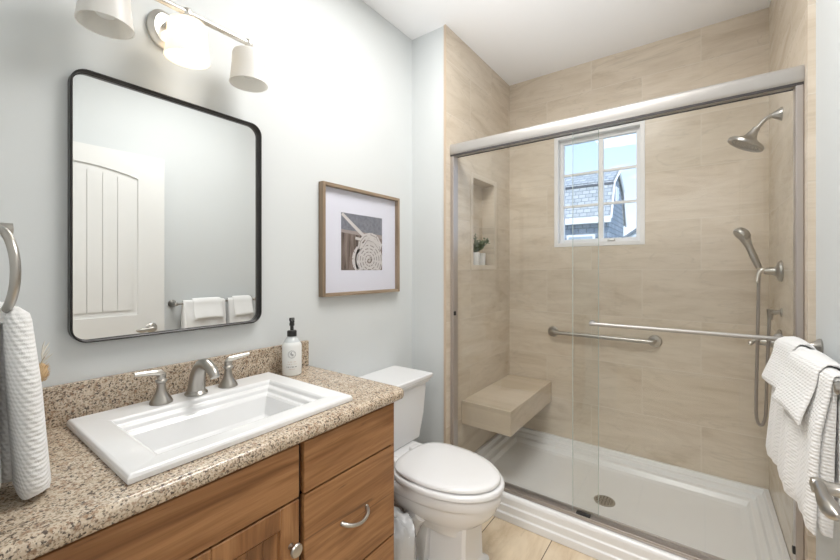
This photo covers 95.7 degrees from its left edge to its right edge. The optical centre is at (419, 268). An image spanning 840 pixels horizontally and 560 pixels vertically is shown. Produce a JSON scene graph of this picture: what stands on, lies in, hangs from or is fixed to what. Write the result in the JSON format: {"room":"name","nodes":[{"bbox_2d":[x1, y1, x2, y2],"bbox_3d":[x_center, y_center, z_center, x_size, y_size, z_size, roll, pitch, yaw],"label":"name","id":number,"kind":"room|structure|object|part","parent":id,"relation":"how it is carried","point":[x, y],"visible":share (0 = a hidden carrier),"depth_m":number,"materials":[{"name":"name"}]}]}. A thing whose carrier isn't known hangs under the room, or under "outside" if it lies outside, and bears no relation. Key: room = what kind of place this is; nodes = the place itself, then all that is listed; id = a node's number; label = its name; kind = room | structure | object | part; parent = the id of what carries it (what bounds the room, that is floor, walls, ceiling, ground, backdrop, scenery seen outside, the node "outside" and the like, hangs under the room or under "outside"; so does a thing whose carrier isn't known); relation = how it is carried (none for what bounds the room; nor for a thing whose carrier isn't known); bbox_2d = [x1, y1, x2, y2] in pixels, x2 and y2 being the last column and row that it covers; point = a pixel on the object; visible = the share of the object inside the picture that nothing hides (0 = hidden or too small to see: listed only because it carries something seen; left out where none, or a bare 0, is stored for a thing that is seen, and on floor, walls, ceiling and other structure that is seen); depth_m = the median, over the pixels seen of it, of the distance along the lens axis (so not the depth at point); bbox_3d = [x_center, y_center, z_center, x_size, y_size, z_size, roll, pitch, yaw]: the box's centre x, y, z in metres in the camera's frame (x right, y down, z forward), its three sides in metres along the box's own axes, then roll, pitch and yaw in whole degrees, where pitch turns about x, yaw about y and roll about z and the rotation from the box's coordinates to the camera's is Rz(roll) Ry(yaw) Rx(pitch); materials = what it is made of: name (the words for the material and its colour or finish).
{"room":"bathroom","nodes":[
{"label":"bathroom","id":0,"kind":"room"},
{"bbox_2d":[0,302,50,499],"bbox_3d":[-0.795,0.243,0.738,0.214,0.362,0.098,0,0,36],"label":"hand towel","id":1,"kind":"object","parent":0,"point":[24,454],"visible":0.96,"depth_m":0.70,"materials":[{"name":"white fabric"}]},
{"bbox_2d":[0,0,411,387],"bbox_3d":[-0.355,-0.021,2.032,0.120,2.783,2.990,0,0,36],"label":"wall","id":2,"kind":"structure","parent":0,"point":[335,107],"depth_m":1.57,"materials":[{"name":"white paint"}]},
{"bbox_2d":[68,69,261,342],"bbox_3d":[-0.808,-0.178,1.287,0.030,0.778,0.570,0,0,36],"label":"wall mirror","id":3,"kind":"object","parent":2,"relation":"attached to","point":[165,191],"visible":1,"depth_m":1.23,"materials":[{"name":"grey mirror"}]},
{"bbox_2d":[74,0,267,92],"bbox_3d":[-0.761,-0.757,1.220,0.188,0.186,0.537,0,0,36],"label":"vanity light","id":4,"kind":"object","parent":2,"relation":"attached to","point":[182,36],"visible":1,"depth_m":1.19,"materials":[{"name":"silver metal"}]},
{"bbox_3d":[-0.858,-0.721,1.037,0.128,0.114,0.128,0,0,36],"label":"lamp shade","id":5,"kind":"part","parent":4,"relation":"part of","materials":[{"name":"white glass"}]},
{"bbox_3d":[-0.858,-0.728,1.037,0.052,0.088,0.052,0,0,36],"label":"bulb","id":6,"kind":"part","parent":4,"relation":"part of","materials":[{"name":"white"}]},
{"bbox_3d":[-0.788,-0.801,1.223,0.113,0.035,0.019,0,0,23],"label":"arm","id":7,"kind":"part","parent":4,"relation":"part of","materials":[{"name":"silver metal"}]},
{"bbox_3d":[-0.736,-0.721,1.203,0.128,0.114,0.128,0,0,36],"label":"lamp shade","id":8,"kind":"part","parent":4,"relation":"part of","materials":[{"name":"white glass"}]},
{"bbox_2d":[183,7,191,15],"bbox_3d":[-0.736,-0.791,1.203,0.044,0.067,0.044,0,0,36],"label":"socket","id":9,"kind":"object","parent":4,"relation":"attached to","point":[187,11],"depth_m":1.19,"materials":[{"name":"silver metal"}]},
{"bbox_3d":[-0.736,-0.728,1.203,0.052,0.088,0.052,0,0,36],"label":"bulb","id":10,"kind":"part","parent":4,"relation":"part of","materials":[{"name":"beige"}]},
{"bbox_3d":[-0.615,-0.721,1.366,0.128,0.114,0.128,0,0,36],"label":"lamp shade","id":11,"kind":"part","parent":4,"relation":"part of","materials":[{"name":"white glass"}]},
{"bbox_2d":[245,38,252,46],"bbox_3d":[-0.615,-0.791,1.366,0.044,0.067,0.044,0,0,36],"label":"socket","id":12,"kind":"object","parent":4,"relation":"attached to","point":[248,42],"depth_m":1.36,"materials":[{"name":"silver metal"}]},
{"bbox_2d":[42,340,308,428],"bbox_3d":[-0.808,0.375,1.296,0.020,0.110,1.020,0,0,36],"label":"backsplash","id":13,"kind":"structure","parent":2,"relation":"attached to","point":[62,402],"depth_m":1.17,"materials":[{"name":"stone"}]},
{"bbox_2d":[319,181,399,296],"bbox_3d":[-0.294,-0.139,1.983,0.033,0.537,0.556,0,0,36],"label":"framed picture","id":14,"kind":"object","parent":2,"relation":"attached to","point":[359,230],"visible":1,"depth_m":1.96,"materials":[{"name":"brown wood"}]},
{"bbox_3d":[-0.455,-0.139,1.766,0.033,0.537,0.016,0,0,36],"label":"frame","id":15,"kind":"part","parent":14,"relation":"part of","materials":[{"name":"brown wood"}]},
{"bbox_2d":[341,212,381,269],"bbox_3d":[-0.299,-0.137,1.988,0.001,0.286,0.299,0,0,36],"label":"print","id":16,"kind":"object","parent":14,"relation":"attached to","point":[361,232],"depth_m":1.98,"materials":[{"name":"multicoloured paper"}]},
{"bbox_3d":[-0.294,0.122,1.983,0.033,0.016,0.524,0,0,36],"label":"frame rail","id":17,"kind":"part","parent":14,"relation":"part of","materials":[{"name":"brown wood"}]},
{"bbox_3d":[-0.294,-0.399,1.983,0.033,0.016,0.524,0,0,36],"label":"frame rail","id":18,"kind":"part","parent":14,"relation":"part of","materials":[{"name":"brown wood"}]},
{"bbox_3d":[-0.134,-0.139,2.201,0.033,0.537,0.016,0,0,36],"label":"frame","id":19,"kind":"part","parent":14,"relation":"part of","materials":[{"name":"brown wood"}]},
{"bbox_2d":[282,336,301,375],"bbox_3d":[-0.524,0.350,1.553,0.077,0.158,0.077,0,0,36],"label":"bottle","id":20,"kind":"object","parent":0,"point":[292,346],"depth_m":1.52,"materials":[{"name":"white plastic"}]},
{"bbox_2d":[412,26,443,443],"bbox_3d":[0.076,-0.046,2.317,0.236,2.733,0.100,0,0,36],"label":"wall","id":21,"kind":"structure","parent":0,"point":[427,49],"depth_m":2.27,"materials":[{"name":"white paint"}]},
{"bbox_2d":[444,24,445,442],"bbox_3d":[0.144,-0.046,2.200,0.014,2.733,0.006,0,0,36],"label":"trim","id":22,"kind":"structure","parent":21,"relation":"attached to","point":[445,24],"depth_m":2.19,"materials":[{"name":"beige tile"}]},
{"bbox_2d":[446,25,509,451],"bbox_3d":[0.379,-0.046,2.597,0.105,2.733,0.910,0,0,36],"label":"wall","id":23,"kind":"structure","parent":0,"point":[477,97],"depth_m":2.50,"materials":[{"name":"tile"}]},
{"bbox_2d":[473,234,489,264],"bbox_3d":[0.389,-0.131,2.563,0.132,0.209,0.232,0,0,36],"label":"potted plant","id":24,"kind":"object","parent":23,"relation":"on","point":[477,246],"visible":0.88,"depth_m":2.55,"materials":[{"name":"green plant"}]},
{"bbox_3d":[0.371,-0.069,2.571,0.068,0.085,0.068,0,0,36],"label":"pot","id":25,"kind":"part","parent":24,"relation":"part of","materials":[{"name":"white ceramic"}]},
{"bbox_2d":[479,253,485,264],"bbox_3d":[0.422,-0.068,2.636,0.068,0.082,0.068,0,0,36],"label":"ceramic cup","id":26,"kind":"object","parent":23,"relation":"on","point":[482,255],"visible":0.51,"depth_m":2.61,"materials":[{"name":"white ceramic"}]},
{"bbox_2d":[471,172,496,269],"bbox_3d":[0.439,-0.309,2.586,0.004,0.630,0.380,0,0,36],"label":"trim","id":27,"kind":"structure","parent":23,"relation":"attached to","point":[473,175],"depth_m":2.61,"materials":[{"name":"beige tile"}]},
{"bbox_2d":[462,374,550,436],"bbox_3d":[0.602,0.880,2.540,0.320,0.144,0.734,0,0,36],"label":"shower bench","id":28,"kind":"object","parent":23,"relation":"attached to","point":[506,405],"visible":1,"depth_m":2.33,"materials":[{"name":"tile"}]},
{"bbox_2d":[482,516,596,559],"bbox_3d":[-0.447,1.345,0.330,1.951,0.050,3.800,0,0,36],"label":"floor","id":29,"kind":"structure","parent":0,"point":[501,539],"depth_m":1.81,"materials":[{"name":"tile"}]},
{"bbox_2d":[32,402,393,559],"bbox_3d":[-0.590,0.894,1.106,0.594,0.852,0.974,0,0,36],"label":"vanity cabinet","id":30,"kind":"object","parent":29,"relation":"on","point":[329,495],"visible":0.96,"depth_m":1.00,"materials":[{"name":"brown wood"}]},
{"bbox_2d":[0,340,403,559],"bbox_3d":[-0.581,0.393,1.135,0.575,0.146,1.030,0,0,36],"label":"countertop","id":31,"kind":"structure","parent":30,"relation":"on","point":[84,496],"depth_m":0.88,"materials":[{"name":"beige stone"}]},
{"bbox_2d":[39,341,51,381],"bbox_3d":[-0.995,0.307,0.952,0.082,0.245,0.086,0,0,6],"label":"bud vase","id":32,"kind":"object","parent":31,"relation":"on","point":[44,371],"visible":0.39,"depth_m":0.97,"materials":[{"name":"brown wood"}]},
{"bbox_2d":[66,372,351,484],"bbox_3d":[-0.592,0.480,1.138,0.480,0.140,0.606,0,0,36],"label":"sink","id":33,"kind":"object","parent":31,"relation":"in","point":[140,441],"visible":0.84,"depth_m":1.11,"materials":[{"name":"white ceramic"}]},
{"bbox_2d":[133,352,249,405],"bbox_3d":[-0.697,0.349,1.226,0.174,0.124,0.351,0,0,36],"label":"widespread faucet","id":34,"kind":"object","parent":33,"relation":"on","point":[197,378],"visible":1,"depth_m":1.22,"materials":[{"name":"silver metal"}]},
{"bbox_3d":[-0.811,0.320,1.143,0.021,0.031,0.083,0,0,25],"label":"lever","id":35,"kind":"part","parent":34,"relation":"part of","materials":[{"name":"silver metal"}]},
{"bbox_3d":[-0.798,0.366,1.171,0.062,0.091,0.062,0,0,36],"label":"handle","id":36,"kind":"part","parent":34,"relation":"part of","materials":[{"name":"silver metal"}]},
{"bbox_3d":[-0.740,0.405,1.257,0.068,0.012,0.068,0,0,36],"label":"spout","id":37,"kind":"part","parent":34,"relation":"part of","materials":[{"name":"silver metal"}]},
{"bbox_3d":[-0.694,0.348,1.223,0.166,0.121,0.053,0,0,36],"label":"spout","id":38,"kind":"part","parent":34,"relation":"part of","materials":[{"name":"silver metal"}]},
{"bbox_3d":[-0.675,0.366,1.337,0.062,0.091,0.062,0,0,36],"label":"handle","id":39,"kind":"part","parent":34,"relation":"part of","materials":[{"name":"silver metal"}]},
{"bbox_3d":[-0.652,0.320,1.358,0.083,0.031,0.021,0,0,-43],"label":"lever","id":40,"kind":"part","parent":34,"relation":"part of","materials":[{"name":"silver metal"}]},
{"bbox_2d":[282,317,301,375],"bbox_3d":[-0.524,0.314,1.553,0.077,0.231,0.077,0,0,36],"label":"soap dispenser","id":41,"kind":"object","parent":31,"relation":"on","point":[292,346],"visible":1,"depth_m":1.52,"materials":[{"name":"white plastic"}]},
{"bbox_3d":[-0.418,0.914,0.916,0.020,0.588,0.284,0,0,36],"label":"cabinet door","id":42,"kind":"part","parent":30,"relation":"part of","materials":[{"name":"brown wood"}]},
{"bbox_3d":[-0.328,0.732,0.994,0.034,0.035,0.035,0,0,36],"label":"knob","id":43,"kind":"part","parent":30,"relation":"part of","materials":[{"name":"silver metal"}]},
{"bbox_3d":[-0.417,0.844,0.968,0.040,0.752,0.956,0,0,36],"label":"frame","id":44,"kind":"part","parent":30,"relation":"part of","materials":[{"name":"brown wood"}]},
{"bbox_3d":[-0.212,0.776,1.196,0.020,0.312,0.378,0,0,36],"label":"drawer","id":45,"kind":"part","parent":30,"relation":"part of","materials":[{"name":"brown wood"}]},
{"bbox_3d":[-0.212,0.544,1.196,0.020,0.140,0.378,0,0,36],"label":"drawer","id":46,"kind":"part","parent":30,"relation":"part of","materials":[{"name":"brown wood"}]},
{"bbox_3d":[-0.191,0.773,1.179,0.040,0.024,0.119,0,0,36],"label":"pull handle","id":47,"kind":"part","parent":30,"relation":"part of","materials":[{"name":"silver metal"}]},
{"bbox_3d":[-0.212,1.073,1.196,0.020,0.269,0.378,0,0,36],"label":"drawer","id":48,"kind":"part","parent":30,"relation":"part of","materials":[{"name":"brown wood"}]},
{"bbox_2d":[394,506,416,559],"bbox_3d":[-0.117,1.153,1.526,0.214,0.334,0.213,0,0,36],"label":"wastebasket","id":49,"kind":"object","parent":29,"relation":"on","point":[405,545],"visible":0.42,"depth_m":1.47,"materials":[{"name":"white plastic"}]},
{"bbox_2d":[359,365,504,559],"bbox_3d":[0.010,0.940,1.756,0.788,0.761,0.548,0,0,36],"label":"toilet","id":50,"kind":"object","parent":29,"relation":"on","point":[448,491],"visible":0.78,"depth_m":1.60,"materials":[{"name":"white ceramic"}]},
{"bbox_3d":[-0.200,0.583,1.911,0.266,0.048,0.548,0,0,36],"label":"tank lid","id":51,"kind":"part","parent":50,"relation":"part of","materials":[{"name":"white ceramic"}]},
{"bbox_3d":[-0.209,0.756,1.918,0.238,0.297,0.522,0,0,36],"label":"tank","id":52,"kind":"part","parent":50,"relation":"part of","materials":[{"name":"white ceramic"}]},
{"bbox_3d":[0.129,0.868,1.669,0.460,0.024,0.360,0,0,36],"label":"lid","id":53,"kind":"part","parent":50,"relation":"part of","materials":[{"name":"white ceramic"}]},
{"bbox_3d":[0.134,0.894,1.665,0.480,0.023,0.386,0,0,36],"label":"seat","id":54,"kind":"part","parent":50,"relation":"part of","materials":[{"name":"white ceramic"}]},
{"bbox_2d":[474,427,789,559],"bbox_3d":[1.019,1.255,2.128,1.481,0.130,0.903,0,0,36],"label":"shower pan","id":55,"kind":"object","parent":29,"relation":"on","point":[727,519],"visible":0.7,"depth_m":2.05,"materials":[{"name":"white plastic"}]},
{"bbox_2d":[450,64,803,559],"bbox_3d":[0.777,0.227,1.799,1.481,1.924,0.104,0,0,36],"label":"sliding shower door","id":56,"kind":"structure","parent":55,"relation":"on","point":[792,78],"depth_m":1.63,"materials":[{"name":"clear glass"}]},
{"bbox_2d":[362,0,770,85],"bbox_3d":[-0.145,-1.453,0.740,2.051,0.080,4.820,0,0,36],"label":"ceiling","id":57,"kind":"structure","parent":0,"point":[520,40],"depth_m":2.20,"materials":[{"name":"white paint"}]},
{"bbox_2d":[510,7,768,488],"bbox_3d":[1.279,-0.046,2.598,1.663,2.733,0.160,0,0,36],"label":"wall","id":58,"kind":"structure","parent":0,"point":[686,401],"depth_m":2.35,"materials":[{"name":"tile"}]},
{"bbox_2d":[554,120,644,246],"bbox_3d":[1.220,-0.550,2.601,0.564,0.790,0.104,0,0,36],"label":"window","id":59,"kind":"structure","parent":58,"relation":"in","point":[638,128],"depth_m":2.59,"materials":[{"name":"white plastic"}]},
{"bbox_2d":[548,326,661,346],"bbox_3d":[1.192,0.448,2.523,0.701,0.076,0.063,0,0,36],"label":"grab bar","id":60,"kind":"object","parent":58,"relation":"attached to","point":[653,340],"visible":0.99,"depth_m":2.46,"materials":[{"name":"silver metal"}]},
{"bbox_2d":[769,0,839,559],"bbox_3d":[1.143,-0.021,0.928,0.140,2.783,2.990,0,0,36],"label":"wall","id":61,"kind":"structure","parent":0,"point":[792,23],"depth_m":1.31,"materials":[{"name":"tile"}]},
{"bbox_2d":[727,107,782,152],"bbox_3d":[1.567,-0.641,1.784,0.193,0.189,0.149,0,0,36],"label":"showerhead","id":62,"kind":"object","parent":61,"relation":"attached to","point":[748,142],"visible":1,"depth_m":1.77,"materials":[{"name":"silver metal"}]},
{"bbox_3d":[1.597,-0.681,1.762,0.079,0.069,0.018,0,0,36],"label":"arm","id":63,"kind":"part","parent":62,"relation":"part of","materials":[{"name":"silver metal"}]},
{"bbox_2d":[733,227,783,426],"bbox_3d":[1.578,0.269,1.781,0.171,0.936,0.096,0,0,36],"label":"shower","id":64,"kind":"object","parent":61,"relation":"attached to","point":[742,234],"visible":0.99,"depth_m":1.77,"materials":[{"name":"silver metal"}]},
{"bbox_2d":[748,329,781,347],"bbox_3d":[1.618,0.342,1.789,0.116,0.126,0.126,0,0,36],"label":"shower valve","id":65,"kind":"object","parent":61,"relation":"attached to","point":[761,342],"visible":0.44,"depth_m":1.78,"materials":[{"name":"silver metal"}]},
{"bbox_3d":[1.582,0.347,1.808,0.040,0.030,0.023,0,0,2],"label":"lever","id":66,"kind":"part","parent":65,"relation":"part of","materials":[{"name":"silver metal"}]},
{"bbox_2d":[809,339,839,395],"bbox_3d":[1.099,0.256,1.028,0.089,0.056,0.656,0,0,36],"label":"wall towel bar","id":67,"kind":"object","parent":61,"relation":"attached to","point":[818,344],"visible":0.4,"depth_m":1.22,"materials":[{"name":"silver metal"}]},
{"bbox_2d":[766,345,808,464],"bbox_3d":[1.166,0.428,1.192,0.108,0.392,0.193,0,0,36],"label":"bath towel","id":68,"kind":"object","parent":67,"relation":"hanging from","point":[775,412],"visible":0.18,"depth_m":1.21,"materials":[{"name":"white fabric"}]},
{"bbox_2d":[762,336,817,388],"bbox_3d":[1.175,0.299,1.199,0.133,0.159,0.145,0,0,36],"label":"hand towel","id":69,"kind":"object","parent":68,"relation":"on","point":[775,367],"visible":0.54,"depth_m":1.21,"materials":[{"name":"white fabric"}]},
{"bbox_3d":[1.277,0.256,1.270,0.089,0.056,0.056,0,0,36],"label":"post","id":70,"kind":"part","parent":67,"relation":"part of","materials":[{"name":"silver metal"}]},
{"bbox_3d":[0.921,0.256,0.787,0.089,0.056,0.056,0,0,36],"label":"post","id":71,"kind":"part","parent":67,"relation":"part of","materials":[{"name":"silver metal"}]},
{"bbox_2d":[777,366,839,537],"bbox_3d":[1.002,0.420,0.966,0.105,0.377,0.296,0,0,36],"label":"bath towel","id":72,"kind":"object","parent":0,"point":[811,448],"visible":0.69,"depth_m":0.87,"materials":[{"name":"white fabric"}]},
{"bbox_2d":[772,349,839,424],"bbox_3d":[1.010,0.299,0.976,0.134,0.158,0.200,0,0,36],"label":"hand towel","id":73,"kind":"object","parent":72,"relation":"on","point":[795,389],"visible":0.78,"depth_m":0.97,"materials":[{"name":"white fabric"}]},
{"bbox_2d":[809,477,839,520],"bbox_3d":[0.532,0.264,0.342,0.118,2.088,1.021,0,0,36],"label":"door handle","id":74,"kind":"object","parent":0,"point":[824,490],"depth_m":0.67,"materials":[{"name":"silver metal"}]},
{"label":"outside","id":75,"kind":"structure","parent":0,"visible":0},
{"bbox_3d":[14.957,4.370,28.728,50.000,0.100,56.000,0,0,36],"label":"ground","id":76,"kind":"structure","parent":75,"visible":0},
{"bbox_2d":[565,170,627,239],"bbox_3d":[3.894,0.579,13.815,6.080,7.481,3.063,0,0,36],"label":"neighbor house","id":77,"kind":"structure","parent":76,"relation":"on","point":[585,187],"depth_m":11.56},
{"bbox_3d":[4.831,-0.455,11.445,0.680,1.030,0.040,0,0,36],"label":"pane","id":78,"kind":"part","parent":77,"relation":"part of","materials":[{"name":"white"}]},
{"bbox_2d":[623,229,635,236],"bbox_3d":[13.843,0.910,23.338,3.000,6.820,4.400,0,0,36],"label":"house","id":79,"kind":"structure","parent":76,"relation":"on","point":[632,233],"depth_m":21.93,"materials":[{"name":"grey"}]},
{"bbox_3d":[-0.501,-0.046,0.357,1.871,2.733,0.120,0,0,36],"label":"wall","id":80,"kind":"structure","parent":0,"visible":0},
{"bbox_2d":[0,223,20,312],"bbox_3d":[-0.824,-0.005,0.719,0.178,0.200,0.078,0,0,36],"label":"towel ring","id":81,"kind":"object","parent":80,"relation":"attached to","point":[6,229],"visible":0.95,"depth_m":0.70,"materials":[{"name":"silver metal"}]},
{"bbox_3d":[-0.824,-0.078,0.719,0.054,0.054,0.078,0,0,36],"label":"post","id":82,"kind":"part","parent":81,"relation":"part of","materials":[{"name":"silver metal"}]}
]}

